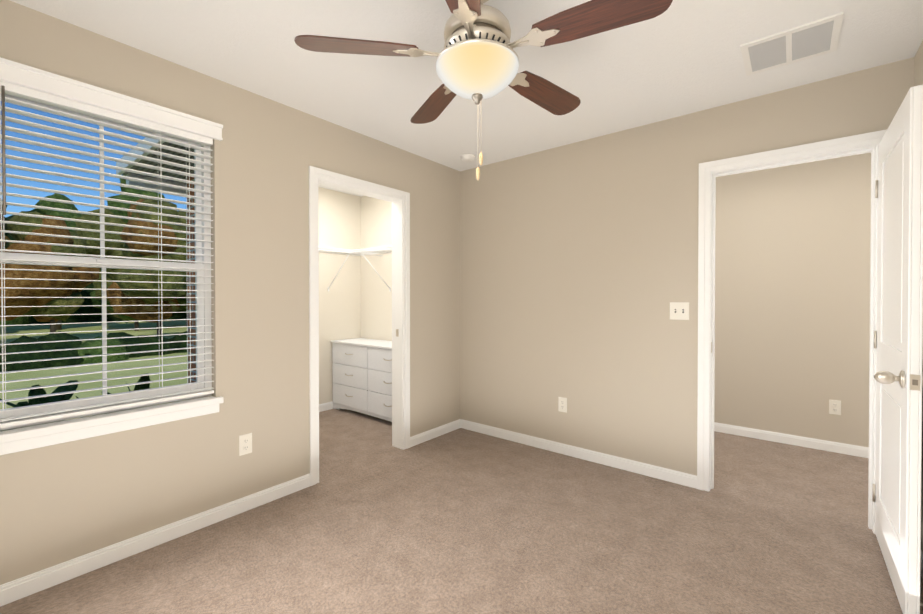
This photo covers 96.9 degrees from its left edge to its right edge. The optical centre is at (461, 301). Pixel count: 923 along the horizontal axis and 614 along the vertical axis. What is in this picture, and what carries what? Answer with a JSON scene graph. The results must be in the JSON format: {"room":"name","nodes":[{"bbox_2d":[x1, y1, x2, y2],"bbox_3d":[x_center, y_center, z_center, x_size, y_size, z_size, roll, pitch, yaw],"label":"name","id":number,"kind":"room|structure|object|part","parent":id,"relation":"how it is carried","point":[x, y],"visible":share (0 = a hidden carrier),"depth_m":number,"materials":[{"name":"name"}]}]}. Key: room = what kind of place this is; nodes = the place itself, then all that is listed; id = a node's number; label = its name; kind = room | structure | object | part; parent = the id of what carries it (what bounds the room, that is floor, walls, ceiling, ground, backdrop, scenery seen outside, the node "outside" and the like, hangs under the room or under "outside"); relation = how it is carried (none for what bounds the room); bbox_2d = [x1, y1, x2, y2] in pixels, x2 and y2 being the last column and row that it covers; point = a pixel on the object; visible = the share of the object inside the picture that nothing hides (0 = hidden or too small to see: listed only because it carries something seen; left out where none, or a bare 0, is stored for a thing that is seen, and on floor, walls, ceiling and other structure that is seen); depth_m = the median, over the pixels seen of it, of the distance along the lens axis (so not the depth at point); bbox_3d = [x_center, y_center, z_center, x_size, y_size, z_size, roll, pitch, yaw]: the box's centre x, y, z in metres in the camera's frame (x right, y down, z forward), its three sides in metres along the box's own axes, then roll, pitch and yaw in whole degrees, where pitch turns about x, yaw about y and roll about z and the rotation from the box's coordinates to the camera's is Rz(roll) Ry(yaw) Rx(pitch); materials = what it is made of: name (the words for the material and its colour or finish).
{"room":"empty bedroom","nodes":[
{"label":"empty bedroom","id":0,"kind":"room"},
{"bbox_2d":[0,0,459,584],"bbox_3d":[-1.129,-0.009,2.623,0.120,2.440,3.640,0,1,39],"label":"wall","id":1,"kind":"structure","parent":0,"point":[66,502],"depth_m":2.34,"materials":[{"name":"beige paint"}]},
{"bbox_2d":[0,93,211,430],"bbox_3d":[-1.708,-0.193,1.950,0.068,1.440,0.910,0,1,39],"label":"window","id":2,"kind":"structure","parent":1,"relation":"in","point":[60,258],"depth_m":2.03,"materials":[{"name":"white plastic"}]},
{"bbox_2d":[0,57,222,427],"bbox_3d":[-1.650,-0.232,1.904,0.080,1.476,0.976,0,1,39],"label":"window blind","id":3,"kind":"object","parent":2,"relation":"attached to","point":[20,80],"visible":0.96,"depth_m":1.88,"materials":[{"name":"white plastic"}]},
{"bbox_2d":[0,396,223,454],"bbox_3d":[-1.652,0.570,1.911,0.083,0.085,0.970,0,1,39],"label":"window sill","id":4,"kind":"structure","parent":1,"relation":"attached to","point":[33,437],"depth_m":1.87,"materials":[{"name":"white wood"}]},
{"bbox_2d":[0,473,310,606],"bbox_3d":[-1.562,1.176,1.993,0.016,0.082,1.803,0,1,39],"label":"baseboard","id":5,"kind":"structure","parent":1,"relation":"attached to","point":[26,586],"depth_m":1.98,"materials":[{"name":"white wood"}]},
{"bbox_2d":[239,433,251,455],"bbox_3d":[-1.253,0.828,2.377,0.008,0.116,0.071,0,1,39],"label":"outlet","id":6,"kind":"object","parent":1,"relation":"attached to","point":[245,443],"visible":1,"depth_m":2.37,"materials":[{"name":"white plastic"}]},
{"bbox_2d":[309,166,409,485],"bbox_3d":[-0.767,0.157,3.073,0.156,2.100,0.895,0,1,39],"label":"door frame","id":7,"kind":"structure","parent":1,"relation":"attached to","point":[399,200],"depth_m":3.32,"materials":[{"name":"white wood"}]},
{"bbox_2d":[410,419,459,446],"bbox_3d":[-0.231,1.161,3.631,0.016,0.082,0.638,0,1,39],"label":"baseboard","id":8,"kind":"structure","parent":1,"relation":"attached to","point":[417,439],"depth_m":3.61,"materials":[{"name":"white wood"}]},
{"bbox_2d":[318,187,391,403],"bbox_3d":[-0.638,-0.015,3.325,0.004,2.440,1.690,0,1,39],"label":"wall","id":9,"kind":"structure","parent":0,"point":[355,300],"depth_m":3.06,"materials":[{"name":"beige paint"}]},
{"bbox_2d":[319,401,332,411],"bbox_3d":[-1.687,1.156,4.265,0.016,0.082,1.570,0,1,39],"label":"baseboard","id":10,"kind":"structure","parent":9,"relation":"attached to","point":[326,406],"depth_m":4.48,"materials":[{"name":"white wood"}]},
{"bbox_2d":[319,246,351,290],"bbox_3d":[-1.528,-0.331,4.126,0.420,0.438,1.560,0,1,39],"label":"closet shelf","id":11,"kind":"object","parent":9,"relation":"attached to","point":[348,252],"depth_m":4.34,"materials":[{"name":"white metal"}]},
{"bbox_2d":[352,245,391,290],"bbox_3d":[-0.626,-0.331,4.127,0.980,0.438,0.420,0,1,39],"label":"closet shelf","id":12,"kind":"object","parent":9,"relation":"attached to","point":[374,250],"depth_m":4.34,"materials":[{"name":"white metal"}]},
{"bbox_2d":[0,409,922,613],"bbox_3d":[0.390,1.264,2.307,5.950,0.100,5.050,0,1,39],"label":"floor","id":13,"kind":"structure","parent":0,"point":[456,521],"depth_m":2.06,"materials":[{"name":"carpet"}]},
{"bbox_2d":[331,338,391,421],"bbox_3d":[-0.838,0.814,4.291,1.269,0.765,0.410,0,1,39],"label":"dresser","id":14,"kind":"object","parent":13,"relation":"on","point":[362,374],"visible":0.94,"depth_m":4.21,"materials":[{"name":"laminate"}]},
{"bbox_2d":[10,0,922,196],"bbox_3d":[0.390,-1.286,2.285,5.950,0.120,5.050,0,1,39],"label":"ceiling","id":15,"kind":"structure","parent":0,"point":[677,58],"depth_m":2.06,"materials":[{"name":"white paint"}]},
{"bbox_2d":[460,154,475,161],"bbox_3d":[0.053,-1.217,3.480,0.132,0.037,0.132,0,1,39],"label":"smoke detector","id":16,"kind":"object","parent":15,"relation":"attached to","point":[467,157],"visible":1,"depth_m":3.44,"materials":[{"name":"white plastic"}]},
{"bbox_2d":[294,0,672,179],"bbox_3d":[0.099,-0.854,1.566,1.263,0.729,1.256,0,1,39],"label":"ceiling fan","id":17,"kind":"object","parent":15,"relation":"hanging from","point":[477,60],"visible":1,"depth_m":1.46,"materials":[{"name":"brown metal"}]},
{"bbox_3d":[-0.381,-0.937,1.504,0.442,0.035,0.140,0,1,-7],"label":"blade","id":18,"kind":"part","parent":17,"relation":"part of","materials":[{"name":"brown wood"}]},
{"bbox_3d":[-0.139,-0.949,1.533,0.165,0.057,0.168,0,1,39],"label":"arm","id":19,"kind":"part","parent":17,"relation":"part of"},
{"bbox_3d":[-0.127,-0.941,1.960,0.140,0.035,0.442,0,1,-25],"label":"blade","id":20,"kind":"part","parent":17,"relation":"part of","materials":[{"name":"brown wood"}]},
{"bbox_3d":[-0.026,-0.950,1.740,0.204,0.057,0.116,0,1,39],"label":"arm","id":21,"kind":"part","parent":17,"relation":"part of"},
{"bbox_3d":[-0.025,-0.933,1.121,0.140,0.035,0.442,0,1,11],"label":"blade","id":22,"kind":"part","parent":17,"relation":"part of","materials":[{"name":"brown wood"}]},
{"bbox_3d":[0.018,-0.947,1.360,0.119,0.057,0.202,0,1,39],"label":"arm","id":23,"kind":"part","parent":17,"relation":"part of"},
{"bbox_3d":[0.060,-0.825,1.558,0.316,0.148,0.316,0,1,39],"label":"lamp shade","id":24,"kind":"part","parent":17,"relation":"part of","materials":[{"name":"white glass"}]},
{"bbox_3d":[0.073,-0.698,1.649,0.026,0.415,0.025,0,1,39],"label":"cord","id":25,"kind":"part","parent":17,"relation":"part of","materials":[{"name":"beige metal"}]},
{"bbox_3d":[0.215,-0.950,1.693,0.080,0.057,0.221,0,1,39],"label":"arm","id":26,"kind":"part","parent":17,"relation":"part of"},
{"bbox_3d":[0.243,-0.948,1.461,0.221,0.057,0.080,0,1,39],"label":"arm","id":27,"kind":"part","parent":17,"relation":"part of"},
{"bbox_3d":[0.385,-0.940,1.859,0.442,0.035,0.140,0,1,-43],"label":"blade","id":28,"kind":"part","parent":17,"relation":"part of","materials":[{"name":"brown wood"}]},
{"bbox_3d":[0.448,-0.935,1.341,0.442,0.035,0.140,0,1,29],"label":"blade","id":29,"kind":"part","parent":17,"relation":"part of","materials":[{"name":"brown wood"}]},
{"bbox_2d":[740,12,842,75],"bbox_3d":[1.571,-1.218,1.963,0.360,0.009,0.330,0,1,39],"label":"ceiling vent","id":30,"kind":"object","parent":15,"relation":"in","point":[819,37],"visible":1,"depth_m":1.94,"materials":[{"name":"white plastic"}]},
{"bbox_2d":[460,57,913,475],"bbox_3d":[1.211,-0.012,2.988,3.050,2.440,0.120,0,1,39],"label":"wall","id":31,"kind":"structure","parent":0,"point":[578,267],"depth_m":3.01,"materials":[{"name":"beige paint"}]},
{"bbox_2d":[558,397,566,412],"bbox_3d":[0.802,0.816,3.246,0.071,0.116,0.008,0,1,39],"label":"outlet","id":32,"kind":"object","parent":31,"relation":"attached to","point":[562,404],"visible":1,"depth_m":3.24,"materials":[{"name":"white plastic"}]},
{"bbox_2d":[460,419,696,488],"bbox_3d":[0.765,1.165,3.275,2.010,0.082,0.014,0,1,39],"label":"baseboard","id":33,"kind":"structure","parent":31,"relation":"attached to","point":[673,476],"depth_m":3.10,"materials":[{"name":"white wood"}]},
{"bbox_2d":[670,302,688,319],"bbox_3d":[1.443,0.060,2.712,0.116,0.116,0.017,0,1,39],"label":"switch plate","id":34,"kind":"object","parent":31,"relation":"attached to","point":[679,310],"visible":1,"depth_m":2.71,"materials":[{"name":"white plastic"}]},
{"bbox_2d":[697,129,886,534],"bbox_3d":[1.913,0.163,2.419,0.880,2.100,0.152,0,1,39],"label":"door frame","id":35,"kind":"structure","parent":31,"relation":"attached to","point":[711,171],"depth_m":2.58,"materials":[{"name":"white wood"}]},
{"bbox_2d":[872,85,922,613],"bbox_3d":[1.932,0.199,1.820,0.204,2.014,0.761,0,1,39],"label":"door","id":36,"kind":"structure","parent":35,"relation":"attached to","point":[898,376],"depth_m":1.63,"materials":[{"name":"white wood"}]},
{"bbox_3d":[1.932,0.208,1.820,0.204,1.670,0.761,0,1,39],"label":"knob","id":37,"kind":"part","parent":36,"relation":"part of","materials":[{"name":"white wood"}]},
{"bbox_2d":[714,153,870,446],"bbox_3d":[2.779,-0.017,3.530,4.040,2.440,0.120,0,1,39],"label":"wall","id":38,"kind":"structure","parent":0,"point":[792,296],"depth_m":3.42,"materials":[{"name":"beige paint"}]},
{"bbox_2d":[714,422,868,457],"bbox_3d":[2.737,1.163,3.489,3.800,0.082,0.014,0,1,39],"label":"baseboard","id":39,"kind":"structure","parent":38,"relation":"attached to","point":[841,448],"depth_m":3.42,"materials":[{"name":"white wood"}]},
{"bbox_2d":[829,399,840,414],"bbox_3d":[2.995,0.846,3.280,0.071,0.116,0.008,0,1,39],"label":"outlet","id":40,"kind":"object","parent":38,"relation":"attached to","point":[835,407],"visible":1,"depth_m":3.28,"materials":[{"name":"white plastic"}]},
{"bbox_2d":[914,41,922,551],"bbox_3d":[1.199,0.009,0.652,0.120,2.440,3.520,0,1,39],"label":"wall","id":41,"kind":"structure","parent":0,"point":[918,68],"depth_m":1.91,"materials":[{"name":"beige paint"}]},
{"bbox_2d":[920,550,922,577],"bbox_3d":[1.183,1.187,0.753,0.020,0.082,3.400,0,1,39],"label":"baseboard","id":42,"kind":"structure","parent":41,"relation":"attached to","point":[921,562],"depth_m":1.82,"materials":[{"name":"white"}]},
{"label":"outside","id":43,"kind":"structure","parent":0,"visible":0},
{"bbox_2d":[0,320,187,419],"bbox_3d":[-26.210,1.444,27.278,69.870,0.200,130.000,0,1,39],"label":"lawn","id":44,"kind":"structure","parent":43,"point":[8,339],"depth_m":9.10,"materials":[{"name":"green plant"}]},
{"bbox_2d":[0,373,152,430],"bbox_3d":[-2.467,1.037,2.661,0.841,1.100,0.866,0,1,39],"label":"bush","id":45,"kind":"object","parent":44,"relation":"on","point":[54,398],"depth_m":2.55,"materials":[{"name":"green plant"}]},
{"bbox_2d":[0,331,187,371],"bbox_3d":[-4.390,1.337,16.896,2.239,1.426,42.738,0,1,39],"label":"hedge","id":46,"kind":"object","parent":44,"relation":"on","point":[48,355],"depth_m":9.83,"materials":[{"name":"green plant"}]},
{"bbox_2d":[0,175,187,334],"bbox_3d":[-15.349,-1.353,27.042,29.084,12.035,49.646,0,1,39],"label":"trees","id":47,"kind":"object","parent":44,"relation":"on","point":[82,308],"depth_m":13.10,"materials":[{"name":"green plant"}]},
{"bbox_2d":[187,177,206,399],"bbox_3d":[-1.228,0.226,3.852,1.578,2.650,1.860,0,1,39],"label":"window frame","id":48,"kind":"structure","parent":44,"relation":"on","point":[191,313],"depth_m":3.56,"materials":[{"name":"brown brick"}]},
{"bbox_2d":[116,137,193,193],"bbox_3d":[-1.497,-1.101,3.788,1.928,0.195,2.280,0,1,39],"label":"roof eave","id":49,"kind":"object","parent":48,"relation":"attached to","point":[150,178],"depth_m":3.33,"materials":[{"name":"white"}]}
]}

